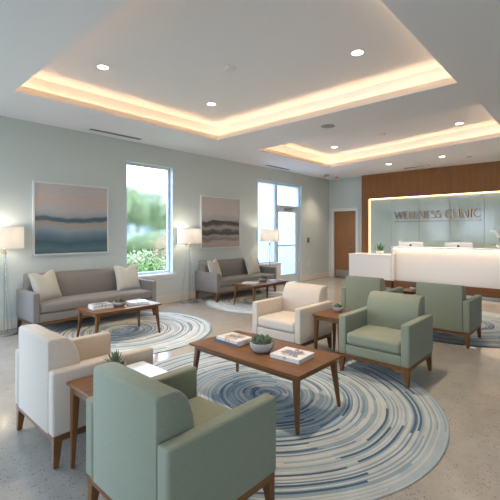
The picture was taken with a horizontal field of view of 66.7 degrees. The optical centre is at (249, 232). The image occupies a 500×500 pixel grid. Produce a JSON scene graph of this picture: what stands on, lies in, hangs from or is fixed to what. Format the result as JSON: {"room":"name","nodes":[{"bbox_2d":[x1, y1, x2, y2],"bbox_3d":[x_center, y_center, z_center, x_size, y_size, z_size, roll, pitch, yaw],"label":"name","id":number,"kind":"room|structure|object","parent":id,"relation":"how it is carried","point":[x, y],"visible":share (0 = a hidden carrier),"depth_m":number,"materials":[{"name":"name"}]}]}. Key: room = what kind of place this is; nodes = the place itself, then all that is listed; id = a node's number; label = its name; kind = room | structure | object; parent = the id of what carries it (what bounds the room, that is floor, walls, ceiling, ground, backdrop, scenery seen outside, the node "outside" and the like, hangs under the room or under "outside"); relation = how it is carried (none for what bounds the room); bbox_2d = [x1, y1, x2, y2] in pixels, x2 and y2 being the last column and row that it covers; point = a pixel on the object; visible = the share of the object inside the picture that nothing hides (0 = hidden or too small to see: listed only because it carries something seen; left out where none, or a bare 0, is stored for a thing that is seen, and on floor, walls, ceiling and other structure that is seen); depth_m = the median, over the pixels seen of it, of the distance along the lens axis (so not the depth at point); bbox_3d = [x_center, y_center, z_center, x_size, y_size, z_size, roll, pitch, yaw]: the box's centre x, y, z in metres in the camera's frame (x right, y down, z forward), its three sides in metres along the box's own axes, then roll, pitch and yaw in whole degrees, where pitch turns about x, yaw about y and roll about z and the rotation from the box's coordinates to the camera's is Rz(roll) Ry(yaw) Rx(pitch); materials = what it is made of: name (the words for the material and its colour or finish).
{"room":"clinic waiting room","nodes":[
{"label":"clinic waiting room","id":0,"kind":"room"},
{"bbox_2d":[0,116,328,319],"bbox_3d":[-2.208,-0.335,7.074,0.200,3.470,14.270,0,0,42],"label":"wall","id":1,"kind":"structure","parent":0,"point":[29,151],"depth_m":6.80,"materials":[{"name":"grey paint"}]},
{"bbox_2d":[32,181,108,255],"bbox_3d":[-2.870,-0.215,6.165,0.045,1.130,1.195,0,0,42],"label":"framed painting","id":2,"kind":"object","parent":1,"relation":"attached to","point":[66,218],"visible":1,"depth_m":6.11,"materials":[{"name":"white paint"}]},
{"bbox_2d":[126,160,175,279],"bbox_3d":[-1.954,-0.198,7.317,0.244,2.225,1.130,0,0,42],"label":"window","id":3,"kind":"structure","parent":1,"relation":"in","point":[149,187],"depth_m":7.36,"materials":[{"name":"clear glass"}]},
{"bbox_2d":[0,272,328,330],"bbox_3d":[-2.144,1.323,6.982,0.018,0.155,13.820,0,0,42],"label":"baseboard","id":4,"kind":"structure","parent":1,"relation":"attached to","point":[174,297],"depth_m":7.71,"materials":[{"name":"beige paint"}]},
{"bbox_2d":[200,195,239,248],"bbox_3d":[-0.655,-0.225,8.591,0.045,1.150,1.205,0,0,42],"label":"framed painting","id":5,"kind":"object","parent":1,"relation":"attached to","point":[219,216],"visible":1,"depth_m":8.55,"materials":[{"name":"white paint"}]},
{"bbox_2d":[257,178,301,288],"bbox_3d":[0.796,0.021,10.265,0.329,2.759,1.954,0,0,42],"label":"window","id":6,"kind":"structure","parent":1,"relation":"in","point":[271,195],"depth_m":10.11,"materials":[{"name":"clear glass"}]},
{"bbox_2d":[277,207,297,282],"bbox_3d":[1.085,0.342,10.563,0.157,2.097,0.985,0,0,42],"label":"door","id":7,"kind":"structure","parent":6,"relation":"attached to","point":[287,219],"depth_m":10.60,"materials":[{"name":"white paint"}]},
{"bbox_2d":[0,0,499,179],"bbox_3d":[1.505,-1.870,3.650,9.900,0.400,13.820,0,0,42],"label":"ceiling","id":8,"kind":"structure","parent":0,"point":[166,59],"depth_m":4.57,"materials":[{"name":"white paint"}]},
{"bbox_2d":[95,64,109,69],"bbox_3d":[-1.732,-1.947,4.477,0.168,0.006,0.168,0,0,42],"label":"recessed light","id":9,"kind":"object","parent":8,"relation":"in","point":[99,66],"visible":1,"depth_m":4.46,"materials":[{"name":"white paint"}]},
{"bbox_2d":[89,128,140,139],"bbox_3d":[-2.268,-1.665,6.459,0.080,0.008,0.920,0,0,42],"label":"ceiling vent","id":10,"kind":"object","parent":8,"relation":"in","point":[91,128],"visible":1,"depth_m":6.44,"materials":[{"name":"silver metal"}]},
{"bbox_2d":[206,102,216,105],"bbox_3d":[-0.587,-1.947,5.763,0.168,0.006,0.168,0,0,42],"label":"recessed light","id":11,"kind":"object","parent":8,"relation":"in","point":[207,103],"visible":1,"depth_m":5.76,"materials":[{"name":"white paint"}]},
{"bbox_2d":[224,65,235,72],"bbox_3d":[-0.238,-1.932,4.505,0.140,0.035,0.140,0,0,42],"label":"smoke detector","id":12,"kind":"object","parent":8,"relation":"attached to","point":[229,69],"visible":1,"depth_m":4.46,"materials":[{"name":"white paint"}]},
{"bbox_2d":[16,77,455,139],"bbox_3d":[-0.238,-1.720,4.366,3.950,0.069,3.264,0,0,42],"label":"trim","id":13,"kind":"structure","parent":8,"relation":"attached to","point":[448,80],"depth_m":5.24,"materials":[{"name":"white paint"}]},
{"bbox_2d":[321,124,334,127],"bbox_3d":[1.223,-1.665,5.959,0.220,0.008,0.220,0,0,42],"label":"ceiling speaker","id":14,"kind":"object","parent":8,"relation":"attached to","point":[325,125],"visible":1,"depth_m":5.96,"materials":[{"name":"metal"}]},
{"bbox_2d":[350,49,365,55],"bbox_3d":[1.164,-1.947,4.117,0.168,0.006,0.168,0,0,42],"label":"recessed light","id":15,"kind":"object","parent":8,"relation":"in","point":[357,52],"visible":1,"depth_m":4.11,"materials":[{"name":"white paint"}]},
{"bbox_2d":[260,132,499,166],"bbox_3d":[2.525,-1.720,7.370,3.980,0.069,2.901,0,0,42],"label":"trim","id":16,"kind":"structure","parent":8,"relation":"attached to","point":[497,133],"depth_m":8.12,"materials":[{"name":"white paint"}]},
{"bbox_2d":[0,277,499,499],"bbox_3d":[1.544,1.460,3.648,10.240,0.120,14.270,0,0,42],"label":"floor","id":17,"kind":"structure","parent":0,"point":[465,383],"depth_m":2.69,"materials":[{"name":"concrete"}]},
{"bbox_2d":[0,227,23,336],"bbox_3d":[-3.387,0.661,5.233,0.476,1.478,0.476,0,0,42],"label":"floor lamp","id":18,"kind":"object","parent":17,"relation":"on","point":[10,237],"visible":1,"depth_m":5.18,"materials":[{"name":"silver metal"}]},
{"bbox_2d":[15,324,152,469],"bbox_3d":[-1.180,1.025,2.719,0.700,0.750,0.694,0,0,42],"label":"armchair","id":19,"kind":"object","parent":17,"relation":"on","point":[45,359],"visible":0.56,"depth_m":2.38,"materials":[{"name":"beige fabric"}]},
{"bbox_2d":[80,354,111,362],"bbox_3d":[-1.118,1.044,2.787,0.536,0.126,0.509,0,0,42],"label":"seat cushion","id":20,"kind":"object","parent":19,"relation":"on","point":[85,357],"depth_m":3.00,"materials":[{"name":"beige fabric"}]},
{"bbox_2d":[66,361,168,468],"bbox_3d":[-0.785,1.144,2.325,0.365,0.512,0.515,0,0,42],"label":"end table","id":21,"kind":"object","parent":17,"relation":"on","point":[81,388],"visible":0.2,"depth_m":2.24,"materials":[{"name":"brown wood"}]},
{"bbox_2d":[102,349,126,365],"bbox_3d":[-0.857,0.813,2.407,0.154,0.149,0.139,0,0,1],"label":"potted succulent","id":22,"kind":"object","parent":21,"relation":"on","point":[115,357],"visible":0.54,"depth_m":2.40,"materials":[{"name":"green plant"}]},
{"bbox_2d":[126,361,167,376],"bbox_3d":[-0.677,0.885,2.447,0.320,0.004,0.170,0,0,42],"label":"magazine","id":23,"kind":"object","parent":21,"relation":"on","point":[145,368],"visible":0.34,"depth_m":2.47,"materials":[{"name":"white paper"}]},
{"bbox_2d":[44,312,211,353],"bbox_3d":[-1.811,1.396,5.432,2.520,0.008,2.520,0,0,42],"label":"round rug","id":24,"kind":"object","parent":17,"relation":"on","point":[177,330],"visible":0.59,"depth_m":5.51,"materials":[{"name":"grey carpet"}]},
{"bbox_2d":[16,266,155,329],"bbox_3d":[-2.479,1.002,5.957,0.704,0.795,1.905,0,0,42],"label":"sofa","id":25,"kind":"object","parent":24,"relation":"on","point":[78,288],"visible":0.8,"depth_m":5.73,"materials":[{"name":"grey fabric"}]},
{"bbox_2d":[27,269,61,300],"bbox_3d":[-2.951,0.766,5.492,0.189,0.451,0.470,0,0,21],"label":"throw pillow","id":26,"kind":"object","parent":25,"relation":"on","point":[46,285],"visible":0.92,"depth_m":5.43,"materials":[{"name":"fabric"}]},
{"bbox_2d":[40,289,150,313],"bbox_3d":[-2.405,1.027,5.890,0.504,0.138,1.729,0,0,42],"label":"seat cushion","id":27,"kind":"object","parent":25,"relation":"on","point":[68,302],"depth_m":5.70,"materials":[{"name":"grey fabric"}]},
{"bbox_2d":[113,263,140,290],"bbox_3d":[-2.087,0.760,6.465,0.188,0.437,0.459,0,0,38],"label":"throw pillow","id":28,"kind":"object","parent":25,"relation":"on","point":[127,278],"visible":0.98,"depth_m":6.39,"materials":[{"name":"fabric"}]},
{"bbox_2d":[75,298,161,336],"bbox_3d":[-1.754,1.187,5.116,0.570,0.410,0.950,0,0,42],"label":"coffee table","id":29,"kind":"object","parent":24,"relation":"on","point":[126,308],"visible":0.73,"depth_m":4.94,"materials":[{"name":"brown wood"}]},
{"bbox_2d":[88,306,112,309],"bbox_3d":[-1.944,0.968,4.944,0.260,0.026,0.200,0,0,-41],"label":"book","id":30,"kind":"object","parent":29,"relation":"on","point":[106,307],"visible":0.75,"depth_m":4.87,"materials":[{"name":"white paper"}]},
{"bbox_2d":[88,302,112,307],"bbox_3d":[-1.948,0.942,4.948,0.250,0.026,0.190,0,0,-44],"label":"book","id":31,"kind":"object","parent":30,"relation":"on","point":[101,304],"visible":1,"depth_m":4.90,"materials":[{"name":"white paper"}]},
{"bbox_2d":[113,297,125,306],"bbox_3d":[-1.735,0.918,5.071,0.175,0.127,0.176,0,0,42],"label":"potted succulent","id":32,"kind":"object","parent":29,"relation":"on","point":[119,302],"visible":1,"depth_m":5.02,"materials":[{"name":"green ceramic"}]},
{"bbox_2d":[113,302,125,306],"bbox_3d":[-1.738,0.951,5.067,0.170,0.060,0.170,0,0,42],"label":"bowl","id":33,"kind":"object","parent":32,"relation":"attached to","point":[118,304],"depth_m":5.01,"materials":[{"name":"grey ceramic"}]},
{"bbox_2d":[127,303,148,305],"bbox_3d":[-1.548,0.973,5.246,0.270,0.016,0.210,0,0,-26],"label":"book","id":34,"kind":"object","parent":29,"relation":"on","point":[127,303],"visible":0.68,"depth_m":5.16,"materials":[{"name":"white paper"}]},
{"bbox_2d":[126,299,148,303],"bbox_3d":[-1.555,0.957,5.252,0.260,0.016,0.200,0,0,-32],"label":"book","id":35,"kind":"object","parent":34,"relation":"on","point":[141,300],"visible":1,"depth_m":5.22,"materials":[{"name":"white paper"}]},
{"bbox_2d":[86,362,275,499],"bbox_3d":[-0.344,1.025,1.918,0.700,0.750,0.669,0,0,42],"label":"armchair","id":36,"kind":"object","parent":17,"relation":"on","point":[148,438],"visible":1,"depth_m":1.67,"materials":[{"name":"green fabric"}]},
{"bbox_2d":[189,396,229,426],"bbox_3d":[-0.281,1.044,1.986,0.536,0.126,0.484,0,0,42],"label":"seat cushion","id":37,"kind":"object","parent":36,"relation":"on","point":[203,410],"depth_m":2.11,"materials":[{"name":"green fabric"}]},
{"bbox_2d":[177,228,200,303],"bbox_3d":[-1.216,0.661,7.611,0.476,1.478,0.476,0,0,42],"label":"floor lamp","id":38,"kind":"object","parent":17,"relation":"on","point":[188,236],"visible":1,"depth_m":7.48,"materials":[{"name":"beige fabric"}]},
{"bbox_2d":[206,291,282,313],"bbox_3d":[0.356,1.396,7.760,2.500,0.008,2.500,0,0,42],"label":"round rug","id":39,"kind":"object","parent":17,"relation":"on","point":[243,302],"visible":0.44,"depth_m":7.78,"materials":[{"name":"grey carpet"}]},
{"bbox_2d":[195,257,276,302],"bbox_3d":[-0.264,1.002,8.465,0.694,0.795,1.905,0,0,42],"label":"sofa","id":40,"kind":"object","parent":39,"relation":"on","point":[234,270],"visible":0.72,"depth_m":8.00,"materials":[{"name":"grey fabric"}]},
{"bbox_2d":[207,258,221,276],"bbox_3d":[-0.742,0.771,7.999,0.188,0.440,0.461,0,0,22],"label":"throw pillow","id":41,"kind":"object","parent":40,"relation":"on","point":[213,267],"visible":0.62,"depth_m":7.90,"materials":[{"name":"fabric"}]},
{"bbox_2d":[220,273,273,286],"bbox_3d":[-0.190,1.027,8.397,0.494,0.138,1.729,0,0,42],"label":"seat cushion","id":42,"kind":"object","parent":40,"relation":"on","point":[227,280],"depth_m":8.26,"materials":[{"name":"grey fabric"}]},
{"bbox_2d":[244,255,260,274],"bbox_3d":[0.055,0.760,8.869,0.188,0.459,0.473,0,0,38],"label":"throw pillow","id":43,"kind":"object","parent":40,"relation":"on","point":[252,265],"visible":0.95,"depth_m":8.78,"materials":[{"name":"fabric"}]},
{"bbox_2d":[233,279,288,304],"bbox_3d":[0.222,1.187,7.517,0.570,0.410,1.040,0,0,42],"label":"coffee table","id":44,"kind":"object","parent":39,"relation":"on","point":[267,283],"visible":0.79,"depth_m":7.31,"materials":[{"name":"brown wood"}]},
{"bbox_2d":[242,281,258,283],"bbox_3d":[0.014,0.970,7.327,0.270,0.022,0.200,0,0,25],"label":"book","id":45,"kind":"object","parent":44,"relation":"on","point":[246,282],"visible":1,"depth_m":7.29,"materials":[{"name":"white paper"}]},
{"bbox_2d":[259,275,266,280],"bbox_3d":[0.263,0.918,7.662,0.173,0.125,0.178,0,0,42],"label":"potted succulent","id":46,"kind":"object","parent":44,"relation":"on","point":[262,278],"visible":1,"depth_m":7.60,"materials":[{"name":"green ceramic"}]},
{"bbox_2d":[260,229,279,290],"bbox_3d":[0.486,0.661,9.327,0.476,1.478,0.476,0,0,42],"label":"floor lamp","id":47,"kind":"object","parent":17,"relation":"on","point":[266,235],"visible":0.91,"depth_m":9.15,"materials":[{"name":"beige fabric"}]},
{"bbox_2d":[153,350,449,499],"bbox_3d":[0.148,1.396,3.291,2.800,0.008,2.800,0,0,42],"label":"round rug","id":48,"kind":"object","parent":17,"relation":"on","point":[384,436],"visible":0.41,"depth_m":2.74,"materials":[{"name":"carpet"}]},
{"bbox_2d":[189,330,342,434],"bbox_3d":[0.100,1.187,3.209,1.180,0.410,0.615,0,0,42],"label":"coffee table","id":49,"kind":"object","parent":48,"relation":"on","point":[244,355],"visible":0.77,"depth_m":3.01,"materials":[{"name":"brown wood"}]},
{"bbox_2d":[214,338,249,346],"bbox_3d":[-0.148,0.969,3.412,0.285,0.024,0.200,0,0,41],"label":"book","id":50,"kind":"object","parent":49,"relation":"on","point":[215,339],"visible":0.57,"depth_m":3.32,"materials":[{"name":"white paper"}]},
{"bbox_2d":[216,332,251,344],"bbox_3d":[-0.137,0.945,3.402,0.275,0.024,0.195,0,0,45],"label":"book","id":51,"kind":"object","parent":50,"relation":"on","point":[232,337],"visible":0.89,"depth_m":3.38,"materials":[{"name":"white paper"}]},
{"bbox_2d":[250,334,273,352],"bbox_3d":[0.106,0.908,3.143,0.202,0.145,0.209,0,0,42],"label":"potted succulent","id":52,"kind":"object","parent":49,"relation":"on","point":[261,343],"visible":1,"depth_m":3.08,"materials":[{"name":"grey ceramic"}]},
{"bbox_2d":[250,342,273,352],"bbox_3d":[0.098,0.941,3.140,0.198,0.080,0.198,0,0,42],"label":"bowl","id":53,"kind":"object","parent":52,"relation":"on","point":[259,347],"depth_m":3.07,"materials":[{"name":"grey ceramic"}]},
{"bbox_2d":[270,346,314,363],"bbox_3d":[0.335,0.966,2.999,0.265,0.030,0.235,0,0,39],"label":"book","id":54,"kind":"object","parent":49,"relation":"on","point":[289,354],"visible":1,"depth_m":2.96,"materials":[{"name":"white paper"}]},
{"bbox_2d":[252,282,332,348],"bbox_3d":[0.513,1.025,4.580,0.700,0.750,0.694,0,0,42],"label":"armchair","id":55,"kind":"object","parent":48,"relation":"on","point":[288,317],"visible":0.94,"depth_m":4.51,"materials":[{"name":"beige fabric"}]},
{"bbox_2d":[258,311,294,332],"bbox_3d":[0.450,1.044,4.512,0.536,0.126,0.509,0,0,42],"label":"seat cushion","id":56,"kind":"object","parent":55,"relation":"on","point":[273,321],"depth_m":4.39,"materials":[{"name":"beige fabric"}]},
{"bbox_2d":[312,308,349,364],"bbox_3d":[0.972,1.150,4.245,0.360,0.500,0.460,0,0,42],"label":"end table","id":57,"kind":"object","parent":48,"relation":"on","point":[329,315],"visible":0.48,"depth_m":4.18,"materials":[{"name":"brown wood"}]},
{"bbox_2d":[333,303,342,311],"bbox_3d":[1.002,0.850,4.331,0.115,0.100,0.122,0,0,42],"label":"potted succulent","id":58,"kind":"object","parent":57,"relation":"on","point":[337,307],"visible":1,"depth_m":4.29,"materials":[{"name":"grey ceramic"}]},
{"bbox_2d":[333,307,342,311],"bbox_3d":[1.000,0.872,4.328,0.116,0.055,0.116,0,0,42],"label":"bowl","id":59,"kind":"object","parent":58,"relation":"on","point":[337,309],"depth_m":4.28,"materials":[{"name":"grey ceramic"}]},
{"bbox_2d":[339,291,432,388],"bbox_3d":[1.374,1.025,3.845,0.700,0.750,0.669,0,0,42],"label":"armchair","id":60,"kind":"object","parent":48,"relation":"on","point":[394,330],"visible":1,"depth_m":3.77,"materials":[{"name":"green fabric"}]},
{"bbox_2d":[347,325,400,353],"bbox_3d":[1.312,1.044,3.776,0.536,0.126,0.484,0,0,42],"label":"seat cushion","id":61,"kind":"object","parent":60,"relation":"on","point":[380,339],"depth_m":3.67,"materials":[{"name":"green fabric"}]},
{"bbox_2d":[349,252,392,289],"bbox_3d":[3.187,0.971,9.718,1.110,0.858,0.670,0,0,42],"label":"reception desk","id":62,"kind":"object","parent":17,"relation":"on","point":[375,265],"depth_m":9.43,"materials":[{"name":"white laminate"}]},
{"bbox_2d":[349,252,390,255],"bbox_3d":[3.187,0.556,9.718,1.110,0.028,0.670,0,0,42],"label":"countertop","id":63,"kind":"structure","parent":62,"relation":"on","point":[373,254],"depth_m":9.60,"materials":[{"name":"white laminate"}]},
{"bbox_2d":[374,242,384,253],"bbox_3d":[3.279,0.393,9.612,0.337,0.296,0.300,0,0,-12],"label":"potted succulent","id":64,"kind":"object","parent":62,"relation":"on","point":[379,251],"visible":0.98,"depth_m":9.55,"materials":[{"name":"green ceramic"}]},
{"bbox_2d":[341,275,402,310],"bbox_3d":[1.858,1.025,5.771,0.700,0.750,0.669,0,0,42],"label":"armchair","id":65,"kind":"object","parent":17,"relation":"on","point":[355,294],"visible":0.45,"depth_m":5.57,"materials":[{"name":"green fabric"}]},
{"bbox_2d":[391,246,499,301],"bbox_3d":[5.460,0.868,7.744,4.900,1.065,0.800,0,0,42],"label":"reception desk","id":66,"kind":"object","parent":17,"relation":"on","point":[476,269],"visible":0.96,"depth_m":8.32,"materials":[{"name":"white laminate"}]},
{"bbox_2d":[399,242,422,246],"bbox_3d":[3.909,0.444,9.241,0.580,0.430,0.200,0,0,42],"label":"computer monitor","id":67,"kind":"object","parent":66,"relation":"on","point":[415,244],"visible":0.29,"depth_m":9.20,"materials":[{"name":"white plastic"}]},
{"bbox_2d":[391,246,499,250],"bbox_3d":[5.311,0.355,7.581,4.900,0.040,0.360,0,0,42],"label":"countertop","id":68,"kind":"structure","parent":66,"relation":"on","point":[405,247],"depth_m":8.31,"materials":[{"name":"white laminate"}]},
{"bbox_2d":[445,242,472,247],"bbox_3d":[4.726,0.444,8.617,0.580,0.430,0.200,0,0,42],"label":"computer monitor","id":69,"kind":"object","parent":66,"relation":"on","point":[447,244],"visible":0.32,"depth_m":8.59,"materials":[{"name":"white plastic"}]},
{"bbox_2d":[490,229,499,248],"bbox_3d":[5.126,0.132,7.750,0.291,0.405,0.309,0,0,-8],"label":"potted orchid","id":70,"kind":"object","parent":66,"relation":"on","point":[492,230],"visible":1,"depth_m":7.79,"materials":[{"name":"white plant"}]},
{"bbox_2d":[413,282,481,348],"bbox_3d":[2.596,1.025,5.030,0.700,0.750,0.669,0,0,42],"label":"armchair","id":71,"kind":"object","parent":17,"relation":"on","point":[452,313],"visible":0.73,"depth_m":4.72,"materials":[{"name":"green fabric"}]},
{"bbox_2d":[433,311,499,347],"bbox_3d":[3.201,1.396,5.879,2.580,0.008,2.580,0,0,42],"label":"round rug","id":72,"kind":"object","parent":17,"relation":"on","point":[490,325],"visible":0.17,"depth_m":5.09,"materials":[{"name":"carpet"}]},
{"bbox_2d":[403,288,415,294],"bbox_3d":[2.590,1.150,5.936,0.380,0.500,0.420,0,0,42],"label":"end table","id":73,"kind":"object","parent":72,"relation":"on","point":[406,290],"visible":0.16,"depth_m":5.85,"materials":[{"name":"brown wood"}]},
{"bbox_2d":[329,177,361,271],"bbox_3d":[6.306,-0.335,8.759,10.100,3.470,0.200,0,0,42],"label":"wall","id":74,"kind":"structure","parent":0,"point":[345,192],"depth_m":11.68,"materials":[{"name":"grey paint"}]},
{"bbox_2d":[331,208,357,277],"bbox_3d":[2.968,0.325,11.770,0.910,2.150,0.235,0,0,42],"label":"door","id":75,"kind":"structure","parent":74,"relation":"in","point":[344,221],"depth_m":11.78,"materials":[{"name":"brown wood"}]},
{"bbox_2d":[370,198,390,253],"bbox_3d":[3.743,-0.157,10.913,0.644,1.613,0.015,0,0,42],"label":"glass panel","id":76,"kind":"object","parent":74,"relation":"attached to","point":[380,209],"visible":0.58,"depth_m":10.90,"materials":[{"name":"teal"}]},
{"bbox_2d":[392,197,418,245],"bbox_3d":[4.261,-0.157,10.439,0.749,1.613,0.015,0,0,42],"label":"glass panel","id":77,"kind":"object","parent":74,"relation":"attached to","point":[401,231],"visible":0.58,"depth_m":10.43,"materials":[{"name":"grey"}]},
{"bbox_2d":[362,161,499,252],"bbox_3d":[6.031,-0.135,8.759,7.305,3.070,0.170,0,0,42],"label":"wall panel","id":78,"kind":"object","parent":74,"relation":"attached to","point":[485,176],"depth_m":9.94,"materials":[{"name":"brown wood"}]},
{"bbox_2d":[419,195,449,246],"bbox_3d":[4.819,-0.157,9.930,0.749,1.613,0.015,0,0,42],"label":"glass panel","id":79,"kind":"object","parent":74,"relation":"attached to","point":[434,232],"visible":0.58,"depth_m":9.92,"materials":[{"name":"grey"}]},
{"bbox_2d":[394,208,480,221],"bbox_3d":[4.805,-0.440,9.893,2.105,0.299,0.060,0,0,42],"label":"wall sign","id":80,"kind":"object","parent":79,"relation":"attached to","point":[396,216],"visible":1,"depth_m":9.81,"materials":[{"name":"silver metal"}]},
{"bbox_2d":[369,191,499,252],"bbox_3d":[6.007,-0.187,8.817,6.819,1.574,0.022,0,0,42],"label":"light strip","id":81,"kind":"object","parent":74,"relation":"attached to","point":[492,191],"visible":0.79,"depth_m":10.52,"materials":[{"name":"white plastic"}]},
{"bbox_2d":[391,193,484,247],"bbox_3d":[6.073,0.212,8.816,6.920,2.375,0.030,0,0,42],"label":"trim","id":82,"kind":"structure","parent":74,"relation":"attached to","point":[484,193],"depth_m":9.17,"materials":[{"name":"white paint"}]},
{"bbox_2d":[450,193,483,247],"bbox_3d":[5.377,-0.157,9.421,0.749,1.613,0.015,0,0,42],"label":"glass panel","id":83,"kind":"object","parent":74,"relation":"attached to","point":[460,231],"visible":0.58,"depth_m":9.39,"materials":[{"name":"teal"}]},
{"bbox_2d":[485,192,499,247],"bbox_3d":[5.934,-0.157,8.912,0.749,1.613,0.015,0,0,42],"label":"glass panel","id":84,"kind":"object","parent":74,"relation":"attached to","point":[492,199],"visible":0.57,"depth_m":9.05,"materials":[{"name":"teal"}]},
{"label":"outside","id":85,"kind":"structure","parent":0,"visible":0},
{"bbox_3d":[-4.654,1.555,24.563,120.000,0.190,110.000,0,0,42],"label":"ground","id":86,"kind":"structure","parent":85,"visible":0},
{"bbox_2d":[127,249,158,256],"bbox_3d":[-4.708,0.704,22.295,2.138,1.677,8.908,0,0,42],"label":"hedge","id":87,"kind":"object","parent":86,"relation":"on","point":[136,250],"visible":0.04,"depth_m":20.27,"materials":[{"name":"green plant"}]},
{"bbox_2d":[127,250,165,271],"bbox_3d":[-3.279,0.989,11.502,1.368,0.989,1.606,0,0,42],"label":"shrub","id":88,"kind":"object","parent":86,"relation":"on","point":[141,259],"visible":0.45,"depth_m":11.30,"materials":[{"name":"green plant"}]},
{"bbox_2d":[137,261,159,271],"bbox_3d":[-2.430,1.081,9.198,0.751,0.809,0.816,0,0,42],"label":"shrub","id":89,"kind":"object","parent":86,"relation":"on","point":[146,267],"visible":0.21,"depth_m":9.09,"materials":[{"name":"green plant"}]},
{"bbox_2d":[153,248,166,264],"bbox_3d":[-2.854,0.718,13.929,1.416,1.534,1.370,0,0,-18],"label":"rose bush","id":90,"kind":"object","parent":86,"relation":"on","point":[162,252],"visible":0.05,"depth_m":13.47,"materials":[{"name":"white plant"}]},
{"bbox_2d":[156,260,166,269],"bbox_3d":[-2.246,1.094,10.126,0.655,0.743,0.717,0,0,42],"label":"shrub","id":91,"kind":"object","parent":86,"relation":"on","point":[164,267],"visible":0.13,"depth_m":10.03,"materials":[{"name":"green plant"}]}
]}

